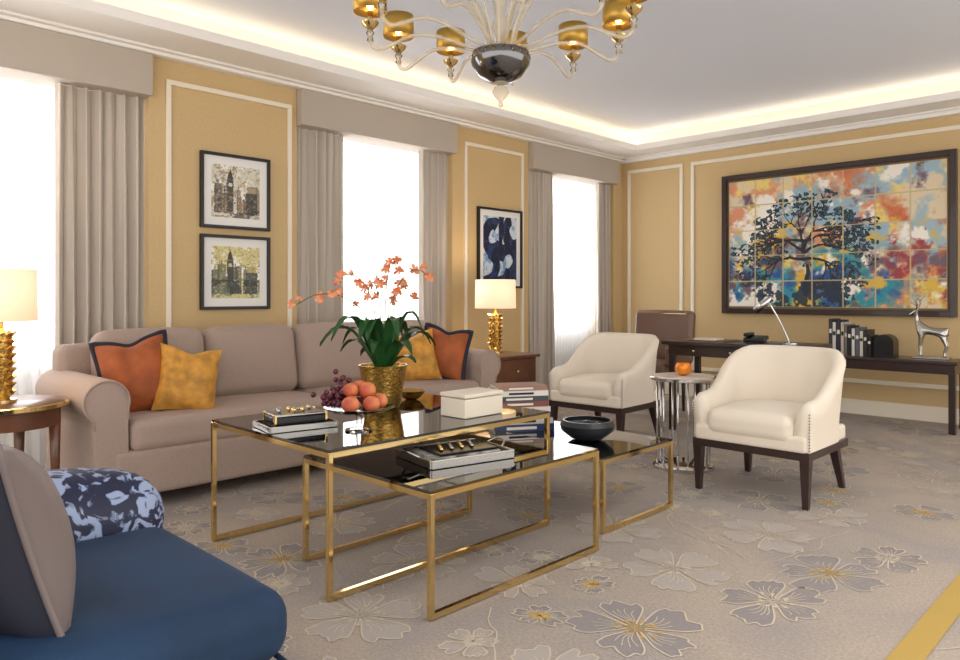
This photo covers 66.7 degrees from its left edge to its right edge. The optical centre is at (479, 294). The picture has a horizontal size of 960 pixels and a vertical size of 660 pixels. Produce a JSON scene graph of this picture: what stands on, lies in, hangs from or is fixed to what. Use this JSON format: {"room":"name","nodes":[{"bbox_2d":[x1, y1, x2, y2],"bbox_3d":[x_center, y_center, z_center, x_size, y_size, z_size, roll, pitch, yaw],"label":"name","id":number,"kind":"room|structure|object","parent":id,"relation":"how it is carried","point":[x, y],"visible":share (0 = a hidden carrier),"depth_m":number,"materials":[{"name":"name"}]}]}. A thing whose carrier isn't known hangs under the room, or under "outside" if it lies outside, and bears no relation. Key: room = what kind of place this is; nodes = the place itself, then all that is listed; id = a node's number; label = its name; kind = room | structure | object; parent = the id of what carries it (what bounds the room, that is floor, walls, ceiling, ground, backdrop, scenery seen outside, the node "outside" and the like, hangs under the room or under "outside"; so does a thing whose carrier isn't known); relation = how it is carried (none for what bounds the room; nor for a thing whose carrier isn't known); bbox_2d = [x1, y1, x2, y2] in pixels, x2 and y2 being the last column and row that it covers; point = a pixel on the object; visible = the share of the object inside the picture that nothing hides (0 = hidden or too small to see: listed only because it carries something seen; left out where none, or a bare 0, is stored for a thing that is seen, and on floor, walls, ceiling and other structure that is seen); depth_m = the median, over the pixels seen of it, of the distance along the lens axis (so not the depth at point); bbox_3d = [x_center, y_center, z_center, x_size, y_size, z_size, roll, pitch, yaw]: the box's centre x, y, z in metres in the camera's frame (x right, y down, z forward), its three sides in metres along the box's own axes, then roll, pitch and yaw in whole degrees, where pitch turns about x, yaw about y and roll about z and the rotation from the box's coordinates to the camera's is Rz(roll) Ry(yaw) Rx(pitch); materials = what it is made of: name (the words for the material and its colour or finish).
{"room":"living room","nodes":[
{"label":"living room","id":0,"kind":"room"},
{"bbox_2d":[144,57,296,331],"bbox_3d":[-2.015,-0.270,5.505,0.500,2.840,1.130,0,0,45],"label":"pier","id":1,"kind":"object","parent":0,"point":[200,120],"visible":0.36,"depth_m":5.15,"materials":[{"name":"yellow paint"}]},
{"bbox_2d":[166,84,170,326],"bbox_3d":[-2.138,-0.315,5.012,0.018,2.260,0.035,0,0,45],"label":"molding","id":2,"kind":"object","parent":1,"relation":"attached to","point":[168,86],"visible":0.56,"depth_m":5.00,"materials":[{"name":"beige"}]},
{"bbox_2d":[166,79,291,108],"bbox_3d":[-1.809,-1.462,5.345,0.018,0.035,0.970,0,0,45],"label":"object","id":3,"kind":"object","parent":1,"relation":"attached to","point":[168,81],"visible":1,"depth_m":5.30,"materials":[{"name":"beige"}]},
{"bbox_2d":[199,150,270,231],"bbox_3d":[-1.788,-0.753,5.353,0.033,0.543,0.540,0,0,45],"label":"print","id":4,"kind":"object","parent":1,"relation":"attached to","point":[235,190],"visible":1,"depth_m":5.34,"materials":[{"name":"black"}]},
{"bbox_2d":[199,233,270,309],"bbox_3d":[-1.788,-0.165,5.353,0.033,0.540,0.540,0,0,45],"label":"print","id":5,"kind":"object","parent":1,"relation":"attached to","point":[235,271],"visible":1,"depth_m":5.34,"materials":[{"name":"black"}]},
{"bbox_2d":[287,109,291,327],"bbox_3d":[-1.481,-0.315,5.677,0.018,2.260,0.035,0,0,45],"label":"molding","id":6,"kind":"object","parent":1,"relation":"attached to","point":[289,111],"visible":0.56,"depth_m":5.67,"materials":[{"name":"beige"}]},
{"bbox_2d":[0,14,623,162],"bbox_3d":[-1.673,-1.631,5.442,0.075,0.038,9.800,0,0,45],"label":"crown molding","id":7,"kind":"structure","parent":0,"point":[157,54],"depth_m":5.42,"materials":[{"name":"white paint"}]},
{"bbox_2d":[297,127,342,324],"bbox_3d":[-1.306,-0.094,5.952,0.128,2.468,0.472,0,0,45],"label":"curtain","id":8,"kind":"object","parent":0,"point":[319,154],"visible":0.63,"depth_m":5.94,"materials":[{"name":"beige fabric"}]},
{"bbox_2d":[0,0,648,157],"bbox_3d":[-1.707,-1.670,5.475,0.980,0.040,9.800,0,0,45],"label":"soffit","id":9,"kind":"structure","parent":0,"point":[41,9],"depth_m":5.27,"materials":[{"name":"white paint"}]},
{"bbox_2d":[0,9,624,159],"bbox_3d":[-1.657,-1.643,5.426,0.120,0.015,9.800,0,0,45],"label":"step","id":10,"kind":"structure","parent":9,"relation":"attached to","point":[2,12],"depth_m":5.39,"materials":[{"name":"white paint"}]},
{"bbox_2d":[44,0,635,150],"bbox_3d":[-1.511,-1.673,4.976,0.030,0.065,9.365,0,0,45],"label":"lip","id":11,"kind":"object","parent":9,"relation":"attached to","point":[92,6],"visible":1,"depth_m":5.22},
{"bbox_2d":[95,0,628,142],"bbox_3d":[-1.789,-1.780,5.556,0.750,0.180,9.800,0,0,45],"label":"cove","id":12,"kind":"object","parent":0,"point":[134,5],"depth_m":5.66,"materials":[{"name":"white paint"}]},
{"bbox_2d":[446,126,527,351],"bbox_3d":[-0.054,-0.270,7.494,0.500,2.840,1.104,0,0,45],"label":"pier","id":13,"kind":"object","parent":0,"point":[494,178],"visible":0.29,"depth_m":7.18,"materials":[{"name":"yellow paint"}]},
{"bbox_2d":[464,145,467,329],"bbox_3d":[-0.137,-0.315,7.041,0.018,2.260,0.035,0,0,45],"label":"molding","id":14,"kind":"object","parent":13,"relation":"attached to","point":[465,146],"visible":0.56,"depth_m":7.03,"materials":[{"name":"beige paint"}]},
{"bbox_2d":[464,141,523,156],"bbox_3d":[0.153,-1.462,7.335,0.018,0.035,0.860,0,0,45],"label":"molding","id":15,"kind":"object","parent":13,"relation":"attached to","point":[465,142],"visible":1,"depth_m":7.30,"materials":[{"name":"beige"}]},
{"bbox_2d":[477,206,522,287],"bbox_3d":[0.206,-0.470,7.374,0.033,0.800,0.650,0,0,45],"label":"framed abstract print","id":16,"kind":"object","parent":13,"relation":"attached to","point":[499,231],"visible":0.96,"depth_m":7.37,"materials":[{"name":"black"}]},
{"bbox_2d":[521,157,523,351],"bbox_3d":[0.443,-0.315,7.628,0.018,2.260,0.035,0,0,45],"label":"molding","id":17,"kind":"object","parent":13,"relation":"attached to","point":[522,158],"visible":0.56,"depth_m":7.62,"materials":[{"name":"beige paint"}]},
{"bbox_2d":[138,0,959,136],"bbox_3d":[0.720,-1.920,3.222,7.900,0.100,10.000,0,0,45],"label":"ceiling slab","id":18,"kind":"structure","parent":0,"point":[685,63],"depth_m":5.54,"materials":[{"name":"white paint"}]},
{"bbox_2d":[353,0,413,65],"label":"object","id":19,"kind":"object","parent":18,"relation":"hanging from","point":[398,25],"depth_m":3.67,"materials":[{"name":"gold metal"}]},
{"bbox_2d":[436,27,464,78],"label":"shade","id":20,"kind":"object","parent":18,"relation":"hanging from","point":[450,41],"depth_m":3.93,"materials":[{"name":"gold metal"}]},
{"bbox_2d":[470,30,530,84],"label":"chandelier","id":21,"kind":"object","parent":18,"relation":"hanging from","point":[506,60],"depth_m":3.34,"materials":[{"name":"silver metal"}]},
{"bbox_2d":[558,20,587,72],"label":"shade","id":22,"kind":"object","parent":18,"relation":"hanging from","point":[573,34],"depth_m":3.84,"materials":[{"name":"gold metal"}]},
{"bbox_2d":[599,0,646,55],"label":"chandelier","id":23,"kind":"object","parent":18,"relation":"hanging from","point":[618,16],"depth_m":3.53,"materials":[{"name":"gold metal"}]},
{"bbox_2d":[159,394,959,659],"bbox_3d":[0.720,1.200,3.222,7.900,0.100,10.000,0,0,45],"label":"floor","id":24,"kind":"structure","parent":0,"point":[852,624],"depth_m":3.23,"materials":[{"name":"carpet"}]},
{"bbox_2d":[0,395,69,468],"bbox_3d":[-2.352,0.840,3.625,0.552,0.620,0.552,0,0,45],"label":"table","id":25,"kind":"object","parent":24,"relation":"on","point":[30,412],"visible":0.69,"depth_m":3.58,"materials":[{"name":"brown wood"}]},
{"bbox_2d":[0,268,37,403],"bbox_3d":[-2.359,0.201,3.590,0.320,0.655,0.320,0,0,45],"label":"table lamp","id":26,"kind":"object","parent":25,"relation":"on","point":[18,287],"visible":1,"depth_m":3.55,"materials":[{"name":"gold metal"}]},
{"bbox_2d":[54,82,143,346],"bbox_3d":[-2.476,-0.094,4.766,0.133,2.468,0.541,0,0,45],"label":"curtain","id":27,"kind":"object","parent":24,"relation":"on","point":[99,136],"visible":0.65,"depth_m":4.74,"materials":[{"name":"beige fabric"}]},
{"bbox_2d":[0,468,286,659],"bbox_3d":[-1.169,0.720,1.728,1.131,0.860,1.040,0,0,45],"label":"lounge chair","id":28,"kind":"object","parent":24,"relation":"on","point":[143,591],"visible":0.75,"depth_m":1.65,"materials":[{"name":"fabric"}]},
{"bbox_2d":[0,444,75,637],"bbox_3d":[-1.031,0.490,1.518,0.471,0.435,0.266,0,0,37],"label":"cushion","id":29,"kind":"object","parent":28,"relation":"on","point":[38,557],"visible":0.94,"depth_m":1.41,"materials":[{"name":"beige fabric"}]},
{"bbox_2d":[46,468,163,541],"bbox_3d":[-1.252,0.675,2.134,0.400,0.320,0.560,-6,-9,36],"label":"pillow","id":30,"kind":"object","parent":28,"relation":"on","point":[98,502],"depth_m":2.11,"materials":[{"name":"fabric"}]},
{"bbox_2d":[0,527,286,659],"bbox_3d":[-0.991,0.760,1.637,0.750,0.210,0.870,0,0,45],"label":"seat cushion","id":31,"kind":"object","parent":28,"relation":"on","point":[142,593],"depth_m":1.60,"materials":[{"name":"blue fabric"}]},
{"bbox_2d":[35,320,500,491],"bbox_3d":[-1.216,0.675,5.062,0.880,0.950,3.084,0,0,45],"label":"sofa","id":32,"kind":"object","parent":24,"relation":"on","point":[262,367],"visible":0.49,"depth_m":4.30,"materials":[{"name":"fabric"}]},
{"bbox_2d":[88,329,167,411],"bbox_3d":[-1.981,0.470,4.200,0.450,0.535,0.276,0,0,-37],"label":"throw cushion","id":33,"kind":"object","parent":32,"relation":"on","point":[136,365],"visible":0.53,"depth_m":4.13,"materials":[{"name":"orange fabric"}]},
{"bbox_2d":[90,327,203,375],"bbox_3d":[-2.020,0.445,4.474,0.300,0.490,0.650,-13,-9,44],"label":"cushion","id":34,"kind":"object","parent":32,"relation":"on","point":[189,340],"depth_m":4.46,"materials":[{"name":"fabric"}]},
{"bbox_2d":[151,343,221,410],"bbox_3d":[-1.701,0.490,4.254,0.406,0.425,0.238,0,0,-28],"label":"throw cushion","id":35,"kind":"object","parent":32,"relation":"on","point":[187,381],"visible":0.98,"depth_m":4.19,"materials":[{"name":"yellow fabric"}]},
{"bbox_2d":[128,390,329,450],"bbox_3d":[-1.612,0.750,4.532,0.700,0.210,1.304,0,0,45],"label":"seat cushion","id":36,"kind":"object","parent":32,"relation":"on","point":[165,429],"depth_m":4.12,"materials":[{"name":"fabric"}]},
{"bbox_2d":[201,324,297,395],"bbox_3d":[-1.560,0.445,4.941,0.300,0.490,0.650,-13,-9,44],"label":"cushion","id":37,"kind":"object","parent":32,"relation":"on","point":[256,359],"depth_m":4.83,"materials":[{"name":"fabric"}]},
{"bbox_2d":[291,322,371,388],"bbox_3d":[-1.100,0.445,5.407,0.300,0.490,0.650,-13,-9,44],"label":"cushion","id":38,"kind":"object","parent":32,"relation":"on","point":[315,363],"depth_m":5.22,"materials":[{"name":"fabric"}]},
{"bbox_2d":[293,379,478,396],"bbox_3d":[-0.692,0.750,5.465,0.700,0.210,1.304,0,0,45],"label":"seat cushion","id":39,"kind":"object","parent":32,"relation":"on","point":[432,386],"depth_m":5.36,"materials":[{"name":"fabric"}]},
{"bbox_2d":[372,320,429,362],"bbox_3d":[-0.640,0.445,5.873,0.300,0.490,0.650,-13,-9,44],"label":"cushion","id":40,"kind":"object","parent":32,"relation":"on","point":[410,323],"depth_m":5.89,"materials":[{"name":"fabric"}]},
{"bbox_2d":[396,328,441,380],"bbox_3d":[-0.505,0.475,5.610,0.403,0.432,0.227,0,0,-22],"label":"throw cushion","id":41,"kind":"object","parent":32,"relation":"on","point":[426,366],"visible":0.62,"depth_m":5.54,"materials":[{"name":"yellow fabric"}]},
{"bbox_2d":[424,322,473,379],"bbox_3d":[-0.280,0.464,5.759,0.452,0.493,0.215,0,0,4],"label":"throw cushion","id":42,"kind":"object","parent":32,"relation":"on","point":[451,349],"visible":0.64,"depth_m":5.70,"materials":[{"name":"orange fabric"}]},
{"bbox_2d":[211,393,549,601],"bbox_3d":[-0.452,0.862,3.522,0.970,0.564,1.300,0,0,45],"label":"coffee table","id":43,"kind":"object","parent":24,"relation":"on","point":[420,419],"visible":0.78,"depth_m":3.25,"materials":[{"name":"gold metal"}]},
{"bbox_2d":[310,369,393,432],"bbox_3d":[-0.517,0.446,3.122,0.300,0.266,0.300,0,0,30],"label":"fruit bowl","id":44,"kind":"object","parent":43,"relation":"on","point":[343,402],"visible":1,"depth_m":3.08,"materials":[{"name":"clear glass"}]},
{"bbox_2d":[287,255,435,408],"bbox_3d":[-0.557,0.187,3.743,0.570,0.784,0.644,0,0,27],"label":"potted orchid","id":45,"kind":"object","parent":43,"relation":"on","point":[382,344],"visible":0.98,"depth_m":3.69,"materials":[{"name":"green plant"}]},
{"bbox_2d":[402,388,425,399],"bbox_3d":[-0.382,0.554,4.056,0.160,0.050,0.160,0,0,45],"label":"dish","id":46,"kind":"object","parent":43,"relation":"on","point":[409,393],"visible":0.84,"depth_m":4.01,"materials":[{"name":"brown metal"}]},
{"bbox_2d":[440,387,502,418],"bbox_3d":[-0.039,0.522,3.550,0.176,0.113,0.266,0,0,45],"label":"box","id":47,"kind":"object","parent":43,"relation":"on","point":[474,402],"visible":1,"depth_m":3.48,"materials":[{"name":"beige"}]},
{"bbox_3d":[-0.814,0.573,3.219,0.300,0.012,0.220,0,0,-35],"label":"tray","id":48,"kind":"object","parent":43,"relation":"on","visible":0},
{"bbox_2d":[265,413,324,426],"bbox_3d":[-0.815,0.545,3.219,0.230,0.042,0.140,0,0,-35],"label":"box","id":49,"kind":"object","parent":48,"relation":"on","point":[314,418],"visible":0.66,"depth_m":3.16,"materials":[{"name":"black"}]},
{"bbox_2d":[265,407,324,417],"bbox_3d":[-0.815,0.518,3.219,0.224,0.010,0.136,0,0,-35],"label":"lid","id":50,"kind":"object","parent":49,"relation":"on","point":[284,413],"visible":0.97,"depth_m":3.19,"materials":[{"name":"silver metal"}]},
{"bbox_2d":[271,421,337,433],"bbox_3d":[-0.751,0.566,3.129,0.300,0.026,0.008,0,0,-35],"label":"tray rim","id":51,"kind":"object","parent":48,"relation":"attached to","point":[300,427],"visible":1,"depth_m":3.12,"materials":[{"name":"silver metal"}]},
{"bbox_2d":[303,429,598,620],"bbox_3d":[-0.114,0.917,3.209,0.830,0.454,1.010,0,0,45],"label":"coffee table","id":52,"kind":"object","parent":24,"relation":"on","point":[382,467],"visible":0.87,"depth_m":2.99,"materials":[{"name":"gold metal"}]},
{"bbox_2d":[396,437,514,469],"bbox_3d":[-0.107,0.659,3.111,0.488,0.059,0.312,0,0,-33],"label":"tray","id":53,"kind":"object","parent":52,"relation":"on","point":[446,454],"visible":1,"depth_m":3.04,"materials":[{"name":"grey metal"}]},
{"bbox_2d":[410,448,499,460],"bbox_3d":[-0.107,0.667,3.111,0.320,0.021,0.220,0,0,-33],"label":"magazine","id":54,"kind":"object","parent":53,"relation":"on","point":[432,454],"depth_m":3.03,"materials":[{"name":"white paper"}]},
{"bbox_2d":[495,350,539,382],"bbox_3d":[0.113,0.835,6.517,0.629,0.630,0.600,0,0,45],"label":"side table","id":55,"kind":"object","parent":24,"relation":"on","point":[515,366],"visible":0.3,"depth_m":6.34,"materials":[{"name":"brown wood"}]},
{"bbox_2d":[475,279,515,352],"bbox_3d":[0.138,0.191,6.549,0.370,0.655,0.370,0,0,45],"label":"table lamp","id":56,"kind":"object","parent":55,"relation":"on","point":[495,294],"visible":0.98,"depth_m":6.42,"materials":[{"name":"white fabric"}]},
{"bbox_2d":[165,396,959,659],"bbox_3d":[1.133,1.148,3.488,7.180,0.001,8.674,0,0,45],"label":"flower outlines","id":57,"kind":"object","parent":24,"relation":"on","point":[468,642],"visible":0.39,"depth_m":3.25,"materials":[{"name":"carpet"}]},
{"bbox_2d":[211,414,934,638],"bbox_3d":[1.163,1.147,3.553,6.585,0.001,8.225,0,0,45],"label":"stamens","id":58,"kind":"object","parent":24,"relation":"on","point":[532,615],"visible":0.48,"depth_m":3.01,"materials":[{"name":"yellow carpet"}]},
{"bbox_2d":[508,421,672,533],"bbox_3d":[0.431,0.962,4.104,1.090,0.364,0.650,0,0,45],"label":"coffee table","id":59,"kind":"object","parent":24,"relation":"on","point":[618,445],"visible":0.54,"depth_m":3.83,"materials":[{"name":"gold metal"}]},
{"bbox_2d":[488,382,553,431],"bbox_3d":[0.220,0.652,4.293,0.360,0.254,0.273,0,0,-15],"label":"book stack","id":60,"kind":"object","parent":59,"relation":"on","point":[532,395],"visible":0.53,"depth_m":4.19,"materials":[{"name":"blue"}]},
{"bbox_2d":[560,416,614,440],"bbox_3d":[0.581,0.727,3.950,0.296,0.105,0.296,0,0,45],"label":"bowl","id":61,"kind":"object","parent":59,"relation":"on","point":[585,428],"visible":1,"depth_m":3.85,"materials":[{"name":"black ceramic"}]},
{"bbox_2d":[549,332,659,436],"bbox_3d":[1.040,0.735,5.897,0.727,0.830,0.747,0,0,43],"label":"armchair","id":62,"kind":"object","parent":24,"relation":"on","point":[608,372],"visible":0.97,"depth_m":5.77,"materials":[{"name":"beige fabric"}]},
{"bbox_2d":[559,373,618,399],"bbox_3d":[0.990,0.735,5.843,0.500,0.208,0.600,0,0,43],"label":"seat cushion","id":63,"kind":"object","parent":62,"relation":"on","point":[572,386],"depth_m":5.65,"materials":[{"name":"beige fabric"}]},
{"bbox_2d":[635,310,695,415],"bbox_3d":[1.724,0.651,7.260,0.660,0.999,0.558,0,0,45],"label":"desk chair","id":64,"kind":"object","parent":24,"relation":"on","point":[665,324],"visible":0.32,"depth_m":7.28,"materials":[{"name":"brown leather"}]},
{"bbox_2d":[649,372,716,473],"bbox_3d":[1.359,0.844,4.882,0.444,0.613,0.444,0,0,45],"label":"round side table","id":65,"kind":"object","parent":24,"relation":"on","point":[681,465],"visible":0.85,"depth_m":4.81,"materials":[{"name":"silver metal"}]},
{"bbox_2d":[675,362,691,375],"bbox_3d":[1.359,0.494,4.882,0.110,0.085,0.110,0,0,45],"label":"candle holder","id":66,"kind":"object","parent":65,"relation":"on","point":[681,368],"visible":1,"depth_m":4.84,"materials":[{"name":"orange glass"}]},
{"bbox_2d":[661,338,832,429],"bbox_3d":[2.178,0.769,6.026,1.200,0.762,0.580,0,0,45],"label":"writing desk","id":67,"kind":"object","parent":24,"relation":"on","point":[698,349],"visible":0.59,"depth_m":6.08,"materials":[{"name":"black wood"}]},
{"bbox_2d":[743,332,768,342],"bbox_3d":[2.236,0.345,5.913,0.160,0.081,0.200,0,0,35],"label":"telephone","id":68,"kind":"object","parent":67,"relation":"on","point":[750,337],"visible":1,"depth_m":5.87,"materials":[{"name":"black plastic"}]},
{"bbox_2d":[753,296,798,344],"bbox_3d":[2.359,0.197,5.820,0.354,0.378,0.140,0,0,45],"label":"desk lamp","id":69,"kind":"object","parent":67,"relation":"on","point":[762,305],"visible":1,"depth_m":5.84,"materials":[{"name":"silver metal"}]},
{"bbox_2d":[692,345,847,510],"bbox_3d":[1.750,0.735,4.353,0.727,0.830,0.747,0,0,45],"label":"armchair","id":70,"kind":"object","parent":24,"relation":"on","point":[779,401],"visible":1,"depth_m":4.26,"materials":[{"name":"beige fabric"}]},
{"bbox_2d":[708,399,803,440],"bbox_3d":[1.699,0.735,4.301,0.500,0.208,0.600,0,0,45],"label":"seat cushion","id":71,"kind":"object","parent":70,"relation":"on","point":[728,419],"depth_m":4.13,"materials":[{"name":"beige fabric"}]},
{"bbox_2d":[843,355,959,434],"bbox_3d":[3.418,0.850,6.742,1.780,0.600,0.440,0,0,45],"label":"console table","id":72,"kind":"object","parent":24,"relation":"on","point":[951,368],"visible":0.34,"depth_m":6.16,"materials":[{"name":"black wood"}]},
{"bbox_2d":[829,318,878,356],"bbox_3d":[3.425,0.384,6.692,0.359,0.331,0.221,0,0,45],"label":"books","id":73,"kind":"object","parent":72,"relation":"on","point":[850,339],"visible":0.92,"depth_m":6.62,"materials":[{"name":"grey paper"}]},
{"bbox_2d":[873,334,898,357],"bbox_3d":[3.618,0.449,6.502,0.160,0.200,0.160,0,0,45],"label":"bookend","id":74,"kind":"object","parent":72,"relation":"on","point":[885,345],"visible":1,"depth_m":6.45,"materials":[{"name":"black"}]},
{"bbox_2d":[909,295,951,359],"bbox_3d":[3.863,0.273,6.274,0.310,0.553,0.161,0,0,45],"label":"deer figurine","id":75,"kind":"object","parent":72,"relation":"on","point":[922,329],"visible":1,"depth_m":6.27,"materials":[{"name":"silver metal"}]},
{"bbox_2d":[885,573,959,659],"bbox_3d":[1.426,1.147,2.386,0.090,0.001,9.400,0,0,45],"label":"border stripe","id":76,"kind":"object","parent":24,"relation":"on","point":[928,631],"visible":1,"depth_m":2.52,"materials":[{"name":"yellow carpet"}]},
{"bbox_2d":[610,164,621,332],"bbox_3d":[1.499,-0.270,9.069,0.500,2.840,0.180,0,0,45],"label":"pier","id":77,"kind":"object","parent":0,"point":[615,190],"visible":0.07,"depth_m":8.88,"materials":[{"name":"yellow paint"}]},
{"bbox_2d":[622,115,959,408],"bbox_3d":[4.196,-0.270,6.641,7.750,2.840,0.150,0,0,45],"label":"wall","id":78,"kind":"structure","parent":0,"point":[654,194],"depth_m":8.05,"materials":[{"name":"yellow paint"}]},
{"bbox_2d":[627,174,630,332],"bbox_3d":[1.813,-0.330,8.874,0.040,2.280,0.018,0,0,45],"label":"molding","id":79,"kind":"object","parent":78,"relation":"attached to","point":[628,175],"visible":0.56,"depth_m":8.86,"materials":[{"name":"beige"}]},
{"bbox_2d":[627,163,682,173],"bbox_3d":[2.062,-1.490,8.628,0.740,0.040,0.018,0,0,45],"label":"molding","id":80,"kind":"structure","parent":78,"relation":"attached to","point":[681,164],"depth_m":8.61,"materials":[{"name":"beige paint"}]},
{"bbox_2d":[679,167,682,309],"bbox_3d":[2.311,-0.330,8.382,0.040,2.280,0.018,0,0,45],"label":"molding","id":81,"kind":"object","parent":78,"relation":"attached to","point":[680,168],"visible":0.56,"depth_m":8.38,"materials":[{"name":"beige paint"}]},
{"bbox_2d":[691,165,693,366],"bbox_3d":[2.411,-0.330,8.284,0.040,2.280,0.018,0,0,45],"label":"molding","id":82,"kind":"object","parent":78,"relation":"attached to","point":[692,166],"visible":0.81,"depth_m":8.27,"materials":[{"name":"beige"}]},
{"bbox_2d":[619,109,959,163],"bbox_3d":[4.297,-1.625,6.387,7.250,0.050,0.070,0,0,45],"label":"crown molding","id":83,"kind":"structure","parent":78,"relation":"attached to","point":[957,111],"depth_m":7.37,"materials":[{"name":"white paint"}]},
{"bbox_2d":[624,106,959,159],"bbox_3d":[4.283,-1.643,6.373,7.250,0.015,0.110,0,0,45],"label":"step","id":84,"kind":"structure","parent":78,"relation":"attached to","point":[958,107],"depth_m":7.31,"materials":[{"name":"white paint"}]},
{"bbox_2d":[654,381,958,424],"bbox_3d":[4.315,1.080,6.405,7.250,0.140,0.020,0,0,45],"label":"baseboard","id":85,"kind":"structure","parent":78,"relation":"attached to","point":[855,406],"depth_m":6.85,"materials":[{"name":"beige wood"}]},
{"bbox_2d":[691,366,958,390],"bbox_3d":[3.543,0.830,7.167,3.220,0.040,0.018,0,0,45],"label":"molding","id":86,"kind":"object","parent":78,"relation":"attached to","point":[853,380],"visible":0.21,"depth_m":6.86,"materials":[{"name":"beige wood"}]},
{"bbox_2d":[691,125,959,165],"bbox_3d":[3.543,-1.490,7.167,3.220,0.040,0.018,0,0,45],"label":"molding","id":87,"kind":"object","parent":78,"relation":"attached to","point":[953,127],"visible":1,"depth_m":7.21,"materials":[{"name":"beige paint"}]},
{"bbox_2d":[722,148,957,316],"bbox_3d":[3.443,-0.548,7.235,2.197,1.493,0.058,0,0,45],"label":"tree painting","id":88,"kind":"object","parent":78,"relation":"attached to","point":[864,237],"visible":1,"depth_m":7.11,"materials":[{"name":"multicoloured paint"}]},
{"bbox_2d":[629,78,959,144],"bbox_3d":[4.386,-1.780,6.299,7.000,0.180,0.370,0,0,45],"label":"cove","id":89,"kind":"object","parent":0,"point":[951,85],"visible":0.4,"depth_m":7.19,"materials":[{"name":"white paint"}]},
{"bbox_2d":[635,90,959,153],"bbox_3d":[4.255,-1.677,6.152,6.980,0.075,0.465,0,0,45],"label":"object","id":90,"kind":"structure","parent":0,"point":[949,99],"depth_m":7.00,"materials":[{"name":"white paint"}]},
{"bbox_3d":[-3.069,-1.570,4.578,0.300,0.240,1.670,0,0,45],"label":"header","id":91,"kind":"object","parent":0,"visible":0},
{"bbox_2d":[0,78,54,469],"bbox_3d":[-2.997,-0.150,4.509,0.043,2.580,1.630,0,0,45],"label":"sheer curtain","id":92,"kind":"object","parent":91,"relation":"hanging from","point":[27,116],"visible":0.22,"depth_m":4.65,"materials":[{"name":"white fabric"}]},
{"bbox_2d":[0,19,152,99],"bbox_3d":[-2.860,-1.470,4.372,0.268,0.280,1.664,0,0,45],"label":"pelmet","id":93,"kind":"object","parent":91,"relation":"attached to","point":[28,54],"visible":0.82,"depth_m":4.53,"materials":[{"name":"beige fabric"}]},
{"bbox_3d":[-1.101,-1.570,6.574,0.300,0.240,1.676,0,0,45],"label":"header","id":94,"kind":"object","parent":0,"visible":0},
{"bbox_2d":[297,88,456,155],"bbox_3d":[-0.892,-1.470,6.368,0.268,0.280,1.670,0,0,45],"label":"pelmet","id":95,"kind":"object","parent":94,"relation":"attached to","point":[356,121],"visible":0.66,"depth_m":6.20,"materials":[{"name":"beige fabric"}]},
{"bbox_2d":[418,150,446,330],"bbox_3d":[-0.441,-0.094,6.830,0.130,2.468,0.354,0,0,45],"label":"curtain","id":96,"kind":"object","parent":95,"relation":"hanging from","point":[432,167],"visible":0.65,"depth_m":6.81,"materials":[{"name":"beige fabric"}]},
{"bbox_2d":[343,140,418,321],"bbox_3d":[-1.030,-0.150,6.504,0.043,2.580,1.640,0,0,45],"label":"sheer curtain","id":97,"kind":"object","parent":94,"relation":"hanging from","point":[381,215],"visible":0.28,"depth_m":6.61,"materials":[{"name":"white fabric"}]},
{"bbox_3d":[0.814,-1.570,8.516,0.300,0.240,1.570,0,0,45],"label":"header","id":98,"kind":"object","parent":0,"visible":0},
{"bbox_2d":[528,142,618,184],"bbox_3d":[1.023,-1.470,8.309,0.268,0.280,1.564,0,0,45],"label":"pelmet","id":99,"kind":"object","parent":98,"relation":"attached to","point":[564,164],"visible":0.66,"depth_m":8.15,"materials":[{"name":"beige fabric"}]},
{"bbox_2d":[528,170,554,399],"bbox_3d":[0.642,-0.094,7.929,0.132,2.468,0.474,0,0,45],"label":"curtain","id":100,"kind":"object","parent":99,"relation":"hanging from","point":[541,332],"visible":0.79,"depth_m":7.92,"materials":[{"name":"beige fabric"}]},
{"bbox_2d":[595,183,610,333],"bbox_3d":[1.473,-0.094,8.774,0.125,2.468,0.270,0,0,45],"label":"curtain","id":101,"kind":"object","parent":99,"relation":"hanging from","point":[602,192],"visible":0.76,"depth_m":8.73,"materials":[{"name":"beige fabric"}]},
{"bbox_2d":[553,178,594,366],"bbox_3d":[0.886,-0.150,8.446,0.043,2.580,1.528,0,0,45],"label":"sheer curtain","id":102,"kind":"object","parent":98,"relation":"hanging from","point":[573,202],"visible":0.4,"depth_m":8.69,"materials":[{"name":"white fabric"}]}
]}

